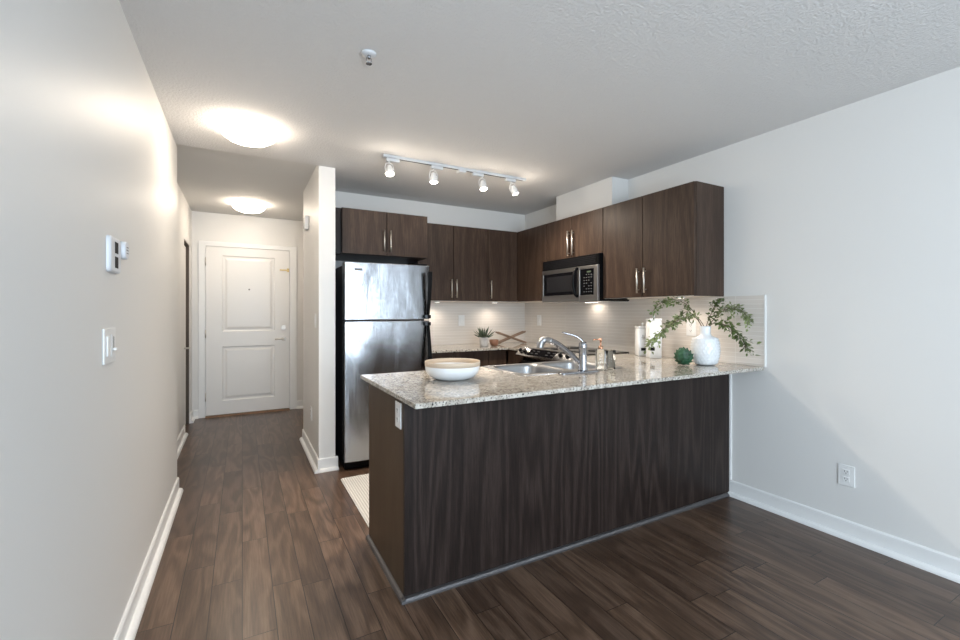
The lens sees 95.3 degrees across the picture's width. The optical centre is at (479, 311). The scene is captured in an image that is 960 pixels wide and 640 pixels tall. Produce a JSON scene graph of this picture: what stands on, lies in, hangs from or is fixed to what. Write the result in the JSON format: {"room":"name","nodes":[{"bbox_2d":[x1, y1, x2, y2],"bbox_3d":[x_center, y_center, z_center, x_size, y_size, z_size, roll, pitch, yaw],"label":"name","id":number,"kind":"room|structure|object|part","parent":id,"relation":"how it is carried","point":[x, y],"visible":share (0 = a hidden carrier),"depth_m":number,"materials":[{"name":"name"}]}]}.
{"room":"apartment kitchen","nodes":[
{"label":"apartment kitchen","id":0,"kind":"room"},
{"bbox_2d":[0,0,176,639],"bbox_3d":[-0.878,0.056,0.371,0.370,2.468,6.090,0,0,-29],"label":"wall","id":1,"kind":"structure","parent":0,"point":[88,148],"depth_m":1.25,"materials":[{"name":"paint"}]},
{"bbox_2d":[102,328,117,364],"bbox_3d":[-1.285,0.118,1.527,0.018,0.120,0.150,0,0,-29],"label":"dimmer switch","id":2,"kind":"object","parent":1,"relation":"attached to","point":[109,348],"visible":1,"depth_m":1.50,"materials":[{"name":"white plastic"}]},
{"bbox_3d":[-1.304,0.118,1.557,0.002,0.080,0.044,0,0,-29],"label":"dimmer frame","id":3,"kind":"part","parent":2,"relation":"part of","materials":[{"name":"white plastic"}]},
{"bbox_2d":[106,235,128,273],"bbox_3d":[-1.317,-0.202,1.595,0.026,0.128,0.210,0,0,-29],"label":"wall thermostat","id":4,"kind":"object","parent":1,"relation":"attached to","point":[116,250],"visible":1,"depth_m":1.55,"materials":[{"name":"white plastic"}]},
{"bbox_2d":[113,477,182,639],"bbox_3d":[-0.699,1.238,0.468,0.037,0.105,6.090,0,0,-29],"label":"baseboard","id":5,"kind":"structure","parent":1,"relation":"attached to","point":[127,629],"depth_m":2.07,"materials":[{"name":"paint"}]},
{"bbox_2d":[177,183,191,437],"bbox_3d":[-2.928,0.038,4.144,0.120,2.504,2.498,0,0,-29],"label":"wall","id":6,"kind":"structure","parent":0,"point":[184,213],"depth_m":4.46,"materials":[{"name":"paint"}]},
{"bbox_2d":[177,425,187,458],"bbox_3d":[-2.672,1.238,3.838,0.037,0.105,1.695,0,0,-29],"label":"baseboard","id":7,"kind":"structure","parent":6,"relation":"attached to","point":[182,437],"depth_m":4.21,"materials":[{"name":"paint"}]},
{"bbox_2d":[184,240,189,424],"bbox_3d":[-3.271,0.237,4.787,0.192,2.105,0.635,0,0,-29],"label":"door","id":8,"kind":"structure","parent":6,"relation":"in","point":[186,246],"depth_m":5.02,"materials":[{"name":"paint"}]},
{"bbox_2d":[190,410,194,422],"bbox_3d":[-3.396,1.238,5.170,0.037,0.105,0.248,0,0,-29],"label":"baseboard","id":9,"kind":"structure","parent":6,"relation":"attached to","point":[192,419],"depth_m":5.13,"materials":[{"name":"paint"}]},
{"bbox_2d":[192,211,302,416],"bbox_3d":[-2.716,0.038,5.749,2.025,2.504,0.120,0,0,-29],"label":"wall","id":10,"kind":"structure","parent":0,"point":[215,227],"depth_m":5.54,"materials":[{"name":"paint"}]},
{"bbox_2d":[194,410,197,418],"bbox_3d":[-3.423,1.238,5.275,0.049,0.105,0.037,0,0,-29],"label":"baseboard","id":11,"kind":"structure","parent":10,"relation":"attached to","point":[195,411],"depth_m":5.28,"materials":[{"name":"paint"}]},
{"bbox_2d":[198,241,296,417],"bbox_3d":[-2.921,0.215,5.557,1.103,2.150,0.020,0,0,-29],"label":"door frame","id":12,"kind":"structure","parent":10,"relation":"attached to","point":[202,245],"depth_m":5.47,"materials":[{"name":"paint"}]},
{"bbox_2d":[205,246,291,417],"bbox_3d":[-2.902,0.247,5.528,0.973,2.085,0.089,0,0,-29],"label":"door","id":13,"kind":"structure","parent":12,"relation":"attached to","point":[247,330],"depth_m":5.53,"materials":[{"name":"paint"}]},
{"bbox_2d":[297,400,302,408],"bbox_3d":[-2.164,1.238,5.959,0.615,0.105,0.037,0,0,-29],"label":"baseboard","id":14,"kind":"structure","parent":10,"relation":"attached to","point":[300,402],"depth_m":5.83,"materials":[{"name":"paint"}]},
{"bbox_2d":[303,165,334,458],"bbox_3d":[-1.487,0.038,4.009,0.128,2.504,1.020,0,0,-29],"label":"wall column","id":15,"kind":"structure","parent":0,"point":[319,193],"depth_m":3.58,"materials":[{"name":"paint"}]},
{"bbox_2d":[303,215,308,230],"bbox_3d":[-1.639,-0.833,4.117,0.036,0.125,0.120,0,0,-29],"label":"door chime","id":16,"kind":"object","parent":15,"relation":"attached to","point":[305,218],"visible":1,"depth_m":4.07,"materials":[{"name":"white plastic"}]},
{"bbox_2d":[299,429,319,473],"bbox_3d":[-1.551,1.238,3.954,0.037,0.105,1.057,0,0,-29],"label":"baseboard","id":17,"kind":"structure","parent":15,"relation":"attached to","point":[314,461],"depth_m":3.82,"materials":[{"name":"paint"}]},
{"bbox_2d":[335,191,524,344],"bbox_3d":[-0.464,0.056,4.854,2.477,2.468,0.120,0,0,-29],"label":"wall","id":18,"kind":"structure","parent":0,"point":[435,213],"depth_m":4.79,"materials":[{"name":"paint"}]},
{"bbox_2d":[335,207,426,263],"bbox_3d":[-0.998,-0.696,4.140,0.852,0.393,0.623,0,0,-29],"label":"upper cabinet","id":19,"kind":"object","parent":18,"relation":"attached to","point":[361,235],"visible":0.94,"depth_m":3.90,"materials":[{"name":"brown wood"}]},
{"bbox_3d":[-1.233,-0.696,3.754,0.071,0.393,0.018,0,0,-29],"label":"filler panel","id":20,"kind":"part","parent":19,"relation":"part of","materials":[{"name":"brown wood"}]},
{"bbox_3d":[-1.007,-0.696,3.826,0.384,0.387,0.019,0,0,-29],"label":"door","id":21,"kind":"part","parent":19,"relation":"part of","materials":[{"name":"brown wood"}]},
{"bbox_3d":[-0.798,-0.628,3.912,0.014,0.193,0.030,0,0,-29],"label":"handle","id":22,"kind":"part","parent":19,"relation":"part of","materials":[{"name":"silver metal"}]},
{"bbox_3d":[-0.665,-0.696,4.012,0.383,0.387,0.019,0,0,-29],"label":"door","id":23,"kind":"part","parent":19,"relation":"part of","materials":[{"name":"brown wood"}]},
{"bbox_2d":[407,223,487,301],"bbox_3d":[-0.335,-0.500,4.652,0.797,0.783,0.357,0,0,-29],"label":"upper cabinet","id":24,"kind":"object","parent":18,"relation":"attached to","point":[457,256],"visible":0.81,"depth_m":4.54,"materials":[{"name":"brown wood"}]},
{"bbox_3d":[-0.448,-0.500,4.432,0.384,0.777,0.019,0,0,-29],"label":"door","id":25,"kind":"part","parent":24,"relation":"part of","materials":[{"name":"brown wood"}]},
{"bbox_3d":[-0.289,-0.239,4.490,0.014,0.190,0.030,0,0,-29],"label":"handle","id":26,"kind":"part","parent":24,"relation":"part of","materials":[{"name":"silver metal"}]},
{"bbox_3d":[-0.240,-0.239,4.517,0.014,0.190,0.030,0,0,-29],"label":"handle","id":27,"kind":"part","parent":24,"relation":"part of","materials":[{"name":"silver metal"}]},
{"bbox_3d":[-0.097,-0.500,4.623,0.402,0.777,0.019,0,0,-29],"label":"door","id":28,"kind":"part","parent":24,"relation":"part of","materials":[{"name":"brown wood"}]},
{"bbox_2d":[424,302,524,344],"bbox_3d":[-0.126,0.128,4.964,1.518,0.471,0.009,0,0,-29],"label":"tiled wall","id":29,"kind":"structure","parent":18,"relation":"attached to","point":[506,318],"depth_m":4.99,"materials":[{"name":"beige tile"}]},
{"bbox_2d":[458,315,464,325],"bbox_3d":[-0.206,0.098,4.910,0.075,0.120,0.010,0,0,-29],"label":"light switch","id":30,"kind":"object","parent":29,"relation":"attached to","point":[461,318],"visible":1,"depth_m":4.91,"materials":[{"name":"white plastic"}]},
{"bbox_2d":[487,229,516,301],"bbox_3d":[0.180,-0.500,4.932,0.373,0.783,0.357,0,0,-29],"label":"upper cabinet","id":31,"kind":"object","parent":18,"relation":"attached to","point":[502,245],"visible":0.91,"depth_m":4.80,"materials":[{"name":"brown wood"}]},
{"bbox_2d":[119,0,959,220],"bbox_3d":[0.135,-1.228,2.342,3.823,0.100,8.828,0,0,-29],"label":"ceiling","id":32,"kind":"structure","parent":0,"point":[562,97],"depth_m":2.24,"materials":[{"name":"white paint"}]},
{"bbox_2d":[219,118,277,146],"bbox_3d":[-1.480,-1.127,2.804,0.336,0.100,0.336,0,0,-29],"label":"ceiling light","id":33,"kind":"object","parent":32,"relation":"attached to","point":[242,131],"visible":1,"depth_m":2.71,"materials":[{"name":"white glass"}]},
{"bbox_2d":[232,200,265,212],"bbox_3d":[-2.591,-1.163,4.909,0.336,0.100,0.336,0,0,-29],"label":"ceiling light","id":34,"kind":"object","parent":32,"relation":"attached to","point":[245,206],"visible":1,"depth_m":4.81,"materials":[{"name":"white glass"}]},
{"bbox_2d":[361,49,376,65],"bbox_3d":[-0.506,-1.153,1.994,0.068,0.048,0.068,0,0,-29],"label":"sprinkler head","id":35,"kind":"object","parent":32,"relation":"attached to","point":[367,53],"visible":1,"depth_m":1.99},
{"bbox_2d":[382,154,525,195],"bbox_3d":[-0.155,-1.096,3.566,1.282,0.163,0.086,0,0,-29],"label":"track light","id":36,"kind":"object","parent":32,"relation":"attached to","point":[433,178],"visible":1,"depth_m":3.51,"materials":[{"name":"white plastic"}]},
{"bbox_3d":[-0.677,-1.059,3.276,0.063,0.087,0.075,0,0,-29],"label":"lamp shade","id":37,"kind":"part","parent":36,"relation":"part of","materials":[{"name":"white plastic"}]},
{"bbox_3d":[-0.674,-1.033,3.271,0.057,0.034,0.054,0,0,-29],"label":"bulb","id":38,"kind":"part","parent":36,"relation":"part of","materials":[{"name":"white glass"}]},
{"bbox_3d":[-0.366,-1.059,3.460,0.063,0.081,0.064,0,0,-29],"label":"lamp shade","id":39,"kind":"part","parent":36,"relation":"part of","materials":[{"name":"white plastic"}]},
{"bbox_3d":[-0.162,-1.168,3.580,1.282,0.020,0.036,0,0,-29],"label":"track rail","id":40,"kind":"part","parent":36,"relation":"part of","materials":[{"name":"white metal"}]},
{"bbox_3d":[0.028,-1.059,3.664,0.063,0.085,0.069,0,0,-29],"label":"lamp shade","id":41,"kind":"part","parent":36,"relation":"part of","materials":[{"name":"white plastic"}]},
{"bbox_3d":[0.303,-1.059,3.822,0.074,0.087,0.064,0,0,-29],"label":"lamp shade","id":42,"kind":"part","parent":36,"relation":"part of","materials":[{"name":"white plastic"}]},
{"bbox_2d":[135,409,959,639],"bbox_3d":[0.158,1.290,2.328,4.000,0.001,10.780,0,0,-29],"label":"floor","id":43,"kind":"structure","parent":0,"point":[260,545],"depth_m":2.11,"materials":[{"name":"brown wood"}]},
{"bbox_2d":[319,456,338,472],"bbox_3d":[-1.226,1.238,3.549,0.148,0.105,0.037,0,0,-29],"label":"baseboard","id":44,"kind":"structure","parent":43,"relation":"on","point":[327,464],"depth_m":3.55,"materials":[{"name":"paint"}]},
{"bbox_2d":[341,474,368,526],"bbox_3d":[-0.199,1.285,3.340,1.518,0.009,0.878,0,0,-29],"label":"rug","id":45,"kind":"object","parent":43,"relation":"on","point":[357,487],"visible":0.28,"depth_m":3.12,"materials":[{"name":"fabric"}]},
{"bbox_2d":[335,262,431,469],"bbox_3d":[-0.926,0.431,3.989,0.732,1.707,0.826,0,0,-29],"label":"refrigerator","id":46,"kind":"object","parent":43,"relation":"on","point":[381,309],"visible":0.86,"depth_m":3.65,"materials":[{"name":"silver metal"}]},
{"bbox_3d":[-0.788,0.650,3.734,0.732,1.144,0.115,0,0,-29],"label":"door","id":47,"kind":"part","parent":46,"relation":"part of","materials":[{"name":"silver metal"}]},
{"bbox_3d":[-0.788,-0.169,3.734,0.732,0.473,0.115,0,0,-29],"label":"door","id":48,"kind":"part","parent":46,"relation":"part of","materials":[{"name":"silver metal"}]},
{"bbox_3d":[-0.448,0.290,3.824,0.044,0.400,0.079,0,0,-29],"label":"handle","id":49,"kind":"part","parent":46,"relation":"part of","materials":[{"name":"black plastic"}]},
{"bbox_3d":[-0.448,-0.146,3.824,0.044,0.408,0.079,0,0,-29],"label":"handle","id":50,"kind":"part","parent":46,"relation":"part of","materials":[{"name":"black plastic"}]},
{"bbox_2d":[432,350,505,366],"bbox_3d":[-0.243,0.838,4.560,0.845,0.904,0.606,0,0,-29],"label":"base cabinet","id":51,"kind":"object","parent":43,"relation":"on","point":[491,357],"visible":0.12,"depth_m":4.36,"materials":[{"name":"brown wood"}]},
{"bbox_3d":[-0.369,0.788,4.157,0.234,0.798,0.019,0,0,-29],"label":"door","id":52,"kind":"part","parent":51,"relation":"part of","materials":[{"name":"brown wood"}]},
{"bbox_3d":[-0.091,0.788,4.309,0.387,0.798,0.019,0,0,-29],"label":"door","id":53,"kind":"part","parent":51,"relation":"part of","materials":[{"name":"brown wood"}]},
{"bbox_2d":[431,342,555,352],"bbox_3d":[0.097,0.375,4.597,1.478,0.022,0.848,0,0,-29],"label":"countertop","id":54,"kind":"structure","parent":51,"relation":"on","point":[515,346],"depth_m":4.45,"materials":[{"name":"beige stone"}]},
{"bbox_2d":[475,327,494,345],"bbox_3d":[0.055,0.256,4.620,0.235,0.214,0.275,0,0,-29],"label":"potted plant","id":55,"kind":"object","parent":54,"relation":"on","point":[483,337],"visible":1,"depth_m":4.57,"materials":[{"name":"concrete"}]},
{"bbox_3d":[0.040,0.316,4.608,0.094,0.095,0.094,0,0,-29],"label":"pot","id":56,"kind":"part","parent":55,"relation":"part of","materials":[{"name":"ceramic"}]},
{"bbox_2d":[489,339,498,345],"bbox_3d":[0.149,0.329,4.639,0.100,0.068,0.100,0,0,-29],"label":"wooden bowl","id":57,"kind":"object","parent":54,"relation":"on","point":[493,342],"visible":1,"depth_m":4.61,"materials":[{"name":"brown wood"}]},
{"bbox_2d":[495,331,526,343],"bbox_3d":[0.352,0.291,4.988,0.385,0.141,0.110,0,0,-29],"label":"stand","id":58,"kind":"object","parent":54,"relation":"on","point":[521,332],"visible":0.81,"depth_m":4.97,"materials":[{"name":"brown wood"}]},
{"bbox_3d":[0.175,0.788,4.453,0.206,0.798,0.019,0,0,-29],"label":"door","id":59,"kind":"part","parent":51,"relation":"part of","materials":[{"name":"brown wood"}]},
{"bbox_2d":[506,350,521,363],"bbox_3d":[0.476,0.838,4.809,0.627,0.904,0.854,0,0,-29],"label":"base cabinet","id":60,"kind":"object","parent":43,"relation":"on","point":[511,358],"visible":0.02,"depth_m":4.42,"materials":[{"name":"brown wood"}]},
{"bbox_2d":[365,374,729,604],"bbox_3d":[0.554,0.838,2.795,2.412,0.904,0.678,0,0,-29],"label":"base cabinet","id":61,"kind":"object","parent":43,"relation":"on","point":[460,494],"visible":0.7,"depth_m":2.29,"materials":[{"name":"brown wood"}]},
{"bbox_3d":[-0.481,0.836,2.235,0.018,0.900,0.603,0,0,-29],"label":"panel","id":62,"kind":"part","parent":61,"relation":"part of","materials":[{"name":"brown wood"}]},
{"bbox_2d":[395,401,400,429],"bbox_3d":[-0.378,0.475,2.016,0.009,0.118,0.078,0,0,-29],"label":"wall outlet","id":63,"kind":"object","parent":61,"relation":"attached to","point":[397,404],"visible":1,"depth_m":2.00,"materials":[{"name":"white plastic"}]},
{"bbox_2d":[361,353,763,408],"bbox_3d":[0.537,0.375,2.801,2.420,0.022,1.134,0,0,-29],"label":"countertop","id":64,"kind":"structure","parent":61,"relation":"on","point":[416,389],"depth_m":2.28,"materials":[{"name":"beige stone"}]},
{"bbox_2d":[425,358,479,380],"bbox_3d":[-0.149,0.315,2.380,0.300,0.096,0.300,0,0,-29],"label":"serving bowl","id":65,"kind":"object","parent":64,"relation":"on","point":[445,369],"visible":1,"depth_m":2.27,"materials":[{"name":"white ceramic"}]},
{"bbox_2d":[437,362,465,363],"bbox_3d":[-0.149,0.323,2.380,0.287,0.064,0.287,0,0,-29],"label":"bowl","id":66,"kind":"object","parent":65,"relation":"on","point":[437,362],"depth_m":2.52,"materials":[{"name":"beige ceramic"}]},
{"bbox_2d":[482,360,622,375],"bbox_3d":[0.472,0.443,2.868,0.773,0.165,0.495,0,0,-29],"label":"sink","id":67,"kind":"object","parent":64,"relation":"in","point":[552,367],"visible":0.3,"depth_m":2.98,"materials":[{"name":"silver metal"}]},
{"bbox_2d":[494,364,563,373],"bbox_3d":[0.305,0.443,2.783,0.340,0.165,0.406,0,0,-29],"label":"basin","id":68,"kind":"object","parent":67,"relation":"in","point":[514,368],"depth_m":2.95,"materials":[{"name":"silver metal"}]},
{"bbox_2d":[539,361,594,369],"bbox_3d":[0.631,0.443,2.960,0.340,0.165,0.406,0,0,-29],"label":"basin","id":69,"kind":"object","parent":67,"relation":"in","point":[568,365],"depth_m":3.15,"materials":[{"name":"silver metal"}]},
{"bbox_2d":[537,332,598,374],"bbox_3d":[0.532,0.242,2.707,0.300,0.244,0.300,0,0,-29],"label":"kitchen faucet","id":70,"kind":"object","parent":64,"relation":"on","point":[581,361],"visible":1,"depth_m":2.61,"materials":[{"name":"silver metal"}]},
{"bbox_3d":[0.534,0.253,2.686,0.234,0.172,0.042,0,0,37],"label":"spout","id":71,"kind":"part","parent":70,"relation":"part of","materials":[{"name":"silver metal"}]},
{"bbox_3d":[0.557,0.157,2.612,0.134,0.075,0.032,0,0,-4],"label":"lever","id":72,"kind":"part","parent":70,"relation":"part of","materials":[{"name":"silver metal"}]},
{"bbox_3d":[0.590,0.357,2.602,0.300,0.012,0.056,0,0,-29],"label":"deck plate","id":73,"kind":"part","parent":70,"relation":"part of","materials":[{"name":"silver metal"}]},
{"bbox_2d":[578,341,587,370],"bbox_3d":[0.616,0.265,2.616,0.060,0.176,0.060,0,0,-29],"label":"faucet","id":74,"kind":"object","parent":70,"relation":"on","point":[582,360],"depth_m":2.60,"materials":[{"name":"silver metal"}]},
{"bbox_2d":[593,338,605,370],"bbox_3d":[0.739,0.264,2.717,0.073,0.198,0.054,0,0,0],"label":"soap dispenser","id":75,"kind":"object","parent":64,"relation":"on","point":[600,353],"visible":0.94,"depth_m":2.69,"materials":[{"name":"clear glass"}]},
{"bbox_2d":[595,349,605,370],"bbox_3d":[0.749,0.297,2.717,0.054,0.131,0.054,0,0,0],"label":"bottle","id":76,"kind":"object","parent":75,"relation":"on","point":[600,354],"depth_m":2.69,"materials":[{"name":"beige glass"}]},
{"bbox_2d":[606,350,615,368],"bbox_3d":[0.834,0.304,2.795,0.054,0.118,0.054,0,0,0],"label":"glass tumbler","id":77,"kind":"object","parent":64,"relation":"on","point":[610,354],"visible":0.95,"depth_m":2.77,"materials":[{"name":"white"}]},
{"bbox_2d":[635,323,645,355],"bbox_3d":[1.347,0.228,3.628,0.100,0.271,0.100,0,0,0],"label":"canister","id":78,"kind":"object","parent":64,"relation":"on","point":[640,331],"visible":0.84,"depth_m":3.58,"materials":[{"name":"white ceramic"}]},
{"bbox_3d":[1.347,0.129,3.628,0.100,0.021,0.100,0,0,0],"label":"lid","id":79,"kind":"part","parent":78,"relation":"part of","materials":[{"name":"white ceramic"}]},
{"bbox_2d":[646,315,661,357],"bbox_3d":[1.373,0.195,3.460,0.094,0.336,0.094,0,0,0],"label":"canister","id":80,"kind":"object","parent":64,"relation":"on","point":[654,326],"visible":0.69,"depth_m":3.41,"materials":[{"name":"white ceramic"}]},
{"bbox_3d":[1.373,0.064,3.460,0.094,0.021,0.094,0,0,0],"label":"lid","id":81,"kind":"part","parent":80,"relation":"part of","materials":[{"name":"white ceramic"}]},
{"bbox_2d":[674,347,693,364],"bbox_3d":[1.385,0.300,2.977,0.133,0.123,0.126,0,0,-29],"label":"artichoke","id":82,"kind":"object","parent":64,"relation":"on","point":[683,356],"visible":1,"depth_m":2.94,"materials":[{"name":"green plant"}]},
{"bbox_2d":[690,326,720,365],"bbox_3d":[1.545,0.231,3.001,0.188,0.264,0.189,0,0,-29],"label":"vase","id":83,"kind":"object","parent":64,"relation":"on","point":[705,348],"visible":0.95,"depth_m":2.94,"materials":[{"name":"white ceramic"}]},
{"bbox_2d":[644,312,703,354],"bbox_3d":[1.328,0.143,2.948,0.455,0.291,0.098,0,0,-5],"label":"leafy branch","id":84,"kind":"object","parent":83,"relation":"in","point":[653,340],"visible":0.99,"depth_m":2.94,"materials":[{"name":"green plant"}]},
{"bbox_2d":[647,296,701,325],"bbox_3d":[1.333,0.024,2.977,0.431,0.282,0.100,0,0,-6],"label":"leafy branch","id":85,"kind":"object","parent":83,"relation":"in","point":[666,302],"visible":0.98,"depth_m":2.97,"materials":[{"name":"green plant"}]},
{"bbox_2d":[662,305,700,329],"bbox_3d":[1.389,0.058,2.995,0.296,0.213,0.090,0,0,-18],"label":"leafy branch","id":86,"kind":"object","parent":83,"relation":"in","point":[688,309],"visible":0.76,"depth_m":2.98,"materials":[{"name":"green plant"}]},
{"bbox_2d":[706,298,724,325],"bbox_3d":[1.603,0.037,2.952,0.144,0.255,0.155,0,0,15],"label":"leafy branch","id":87,"kind":"object","parent":83,"relation":"in","point":[718,300],"visible":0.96,"depth_m":2.96,"materials":[{"name":"green plant"}]},
{"bbox_2d":[709,302,753,331],"bbox_3d":[1.669,0.047,2.918,0.272,0.235,0.120,0,0,12],"label":"leafy branch","id":88,"kind":"object","parent":83,"relation":"in","point":[746,318],"visible":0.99,"depth_m":2.90,"materials":[{"name":"green plant"}]},
{"bbox_2d":[708,316,760,356],"bbox_3d":[1.685,0.161,2.912,0.324,0.266,0.118,0,0,31],"label":"leafy branch","id":89,"kind":"object","parent":83,"relation":"in","point":[733,331],"visible":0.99,"depth_m":2.90,"materials":[{"name":"green plant"}]},
{"bbox_3d":[1.665,0.175,2.923,0.278,0.235,0.035,0,0,28],"label":"stem","id":90,"kind":"part","parent":89,"relation":"part of","materials":[{"name":"green plant"}]},
{"bbox_2d":[729,374,731,479],"bbox_3d":[1.764,0.784,3.083,0.012,0.799,0.010,0,0,-29],"label":"trim","id":91,"kind":"structure","parent":61,"relation":"attached to","point":[730,375],"depth_m":3.08,"materials":[{"name":"paint"}]},
{"bbox_2d":[516,346,628,363],"bbox_3d":[0.825,0.815,4.057,0.711,0.950,0.790,0,0,-29],"label":"range","id":92,"kind":"object","parent":43,"relation":"on","point":[526,354],"visible":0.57,"depth_m":3.96,"materials":[{"name":"black metal"}]},
{"bbox_3d":[0.550,0.374,3.918,0.064,0.050,0.380,0,0,-29],"label":"touch panel","id":93,"kind":"part","parent":92,"relation":"part of","materials":[{"name":"black glass"}]},
{"bbox_3d":[0.568,0.407,3.917,0.126,0.135,0.790,0,0,-29],"label":"control panel","id":94,"kind":"part","parent":92,"relation":"part of","materials":[{"name":"silver metal"}]},
{"bbox_2d":[535,346,628,355],"bbox_3d":[0.879,0.370,4.086,0.586,0.028,0.786,0,0,-29],"label":"cooktop","id":95,"kind":"object","parent":92,"relation":"in","point":[590,351],"depth_m":4.02,"materials":[{"name":"black glass"}]},
{"bbox_2d":[556,177,627,220],"bbox_3d":[1.053,-1.036,4.197,0.198,0.284,0.770,0,0,-29],"label":"wall","id":96,"kind":"structure","parent":0,"point":[611,190],"depth_m":4.02,"materials":[{"name":"paint"}]},
{"bbox_2d":[525,67,959,557],"bbox_3d":[2.206,0.056,2.409,0.120,2.468,6.727,0,0,-29],"label":"wall","id":97,"kind":"structure","parent":0,"point":[846,219],"depth_m":2.46,"materials":[{"name":"paint"}]},
{"bbox_2d":[503,224,546,302],"bbox_3d":[0.609,-0.500,4.878,0.327,0.783,0.859,0,0,-29],"label":"upper cabinet","id":98,"kind":"object","parent":97,"relation":"attached to","point":[532,242],"visible":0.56,"depth_m":4.67,"materials":[{"name":"brown wood"}]},
{"bbox_3d":[0.551,-0.500,4.662,0.019,0.777,0.528,0,0,-29],"label":"door","id":99,"kind":"part","parent":98,"relation":"part of","materials":[{"name":"brown wood"}]},
{"bbox_2d":[547,208,602,260],"bbox_3d":[0.990,-0.698,4.146,0.357,0.389,0.786,0,0,-29],"label":"upper cabinet","id":100,"kind":"object","parent":97,"relation":"attached to","point":[580,234],"visible":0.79,"depth_m":4.02,"materials":[{"name":"brown wood"}]},
{"bbox_3d":[0.771,-0.698,4.258,0.019,0.383,0.375,0,0,-29],"label":"door","id":101,"kind":"part","parent":100,"relation":"part of","materials":[{"name":"brown wood"}]},
{"bbox_3d":[0.856,-0.639,4.050,0.030,0.232,0.014,0,0,-29],"label":"handle","id":102,"kind":"part","parent":100,"relation":"part of","materials":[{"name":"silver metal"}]},
{"bbox_2d":[542,253,628,302],"bbox_3d":[0.948,-0.292,4.124,0.432,0.414,0.784,0,0,-29],"label":"microwave","id":103,"kind":"object","parent":100,"relation":"attached to","point":[579,279],"visible":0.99,"depth_m":3.95,"materials":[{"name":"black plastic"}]},
{"bbox_3d":[0.765,-0.247,4.155,0.022,0.310,0.552,0,0,-29],"label":"door","id":104,"kind":"part","parent":103,"relation":"part of","materials":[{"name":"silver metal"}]},
{"bbox_3d":[0.851,-0.262,3.921,0.069,0.275,0.027,0,0,-18],"label":"handle","id":105,"kind":"part","parent":103,"relation":"part of","materials":[{"name":"black plastic"}]},
{"bbox_3d":[0.987,-0.091,4.145,0.341,0.006,0.764,0,0,-29],"label":"plate","id":106,"kind":"part","parent":103,"relation":"part of","materials":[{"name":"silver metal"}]},
{"bbox_3d":[0.952,-0.247,3.810,0.022,0.310,0.228,0,0,-29],"label":"control frame","id":107,"kind":"part","parent":103,"relation":"part of","materials":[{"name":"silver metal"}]},
{"bbox_3d":[0.958,-0.698,3.912,0.019,0.383,0.399,0,0,-29],"label":"door","id":108,"kind":"part","parent":100,"relation":"part of","materials":[{"name":"brown wood"}]},
{"bbox_2d":[525,295,763,366],"bbox_3d":[1.209,0.127,4.109,0.009,0.472,2.787,0,0,-29],"label":"tiled wall","id":109,"kind":"structure","parent":97,"relation":"attached to","point":[615,323],"depth_m":3.82,"materials":[{"name":"beige tile"}]},
{"bbox_2d":[537,315,540,325],"bbox_3d":[0.682,0.100,5.059,0.010,0.120,0.075,0,0,-29],"label":"light switch","id":110,"kind":"object","parent":109,"relation":"attached to","point":[538,316],"visible":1,"depth_m":5.05,"materials":[{"name":"white plastic"}]},
{"bbox_2d":[686,320,695,335],"bbox_3d":[1.613,0.125,3.345,0.009,0.118,0.080,0,0,-29],"label":"wall outlet","id":111,"kind":"object","parent":109,"relation":"attached to","point":[690,328],"visible":0.94,"depth_m":3.34,"materials":[{"name":"white plastic"}]},
{"bbox_2d":[764,295,765,366],"bbox_3d":[1.876,0.126,2.879,0.011,0.474,0.010,0,0,-29],"label":"trim","id":112,"kind":"structure","parent":109,"relation":"attached to","point":[764,295],"depth_m":2.88,"materials":[{"name":"paint"}]},
{"bbox_2d":[603,181,723,298],"bbox_3d":[1.383,-0.500,3.422,0.357,0.783,0.859,0,0,-29],"label":"upper cabinet","id":113,"kind":"object","parent":97,"relation":"attached to","point":[669,242],"visible":1,"depth_m":3.16,"materials":[{"name":"brown wood"}]},
{"bbox_2d":[604,298,627,299],"bbox_3d":[1.129,-0.103,3.640,0.030,0.010,0.230,0,0,-29],"label":"light","id":114,"kind":"object","parent":113,"relation":"attached to","point":[620,298],"visible":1,"depth_m":3.58,"materials":[{"name":"black plastic"}]},
{"bbox_3d":[1.156,-0.500,3.549,0.019,0.777,0.413,0,0,-29],"label":"door","id":115,"kind":"part","parent":113,"relation":"part of","materials":[{"name":"brown wood"}]},
{"bbox_3d":[1.218,-0.239,3.384,0.030,0.190,0.014,0,0,-29],"label":"handle","id":116,"kind":"part","parent":113,"relation":"part of","materials":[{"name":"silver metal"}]},
{"bbox_3d":[1.250,-0.239,3.325,0.030,0.190,0.014,0,0,-29],"label":"handle","id":117,"kind":"part","parent":113,"relation":"part of","materials":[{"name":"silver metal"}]},
{"bbox_3d":[1.361,-0.500,3.171,0.019,0.777,0.434,0,0,-29],"label":"door","id":118,"kind":"part","parent":113,"relation":"part of","materials":[{"name":"brown wood"}]},
{"bbox_3d":[1.606,-0.500,3.064,0.307,0.783,0.018,0,0,-29],"label":"panel","id":119,"kind":"part","parent":113,"relation":"part of","materials":[{"name":"brown wood"}]},
{"bbox_2d":[728,480,959,583],"bbox_3d":[2.746,1.238,1.248,0.037,0.105,4.172,0,0,-29],"label":"baseboard","id":120,"kind":"structure","parent":97,"relation":"attached to","point":[933,561],"depth_m":2.44,"materials":[{"name":"paint"}]},
{"bbox_2d":[838,463,854,487],"bbox_3d":[2.086,0.933,2.493,0.009,0.118,0.078,0,0,-29],"label":"wall outlet","id":121,"kind":"object","parent":97,"relation":"attached to","point":[846,474],"visible":1,"depth_m":2.49,"materials":[{"name":"white plastic"}]},
{"bbox_2d":[843,476,848,481],"bbox_3d":[2.084,0.954,2.492,0.002,0.028,0.032,0,0,-29],"label":"socket","id":122,"kind":"object","parent":121,"relation":"attached to","point":[845,478],"depth_m":2.49,"materials":[{"name":"white plastic"}]}
]}

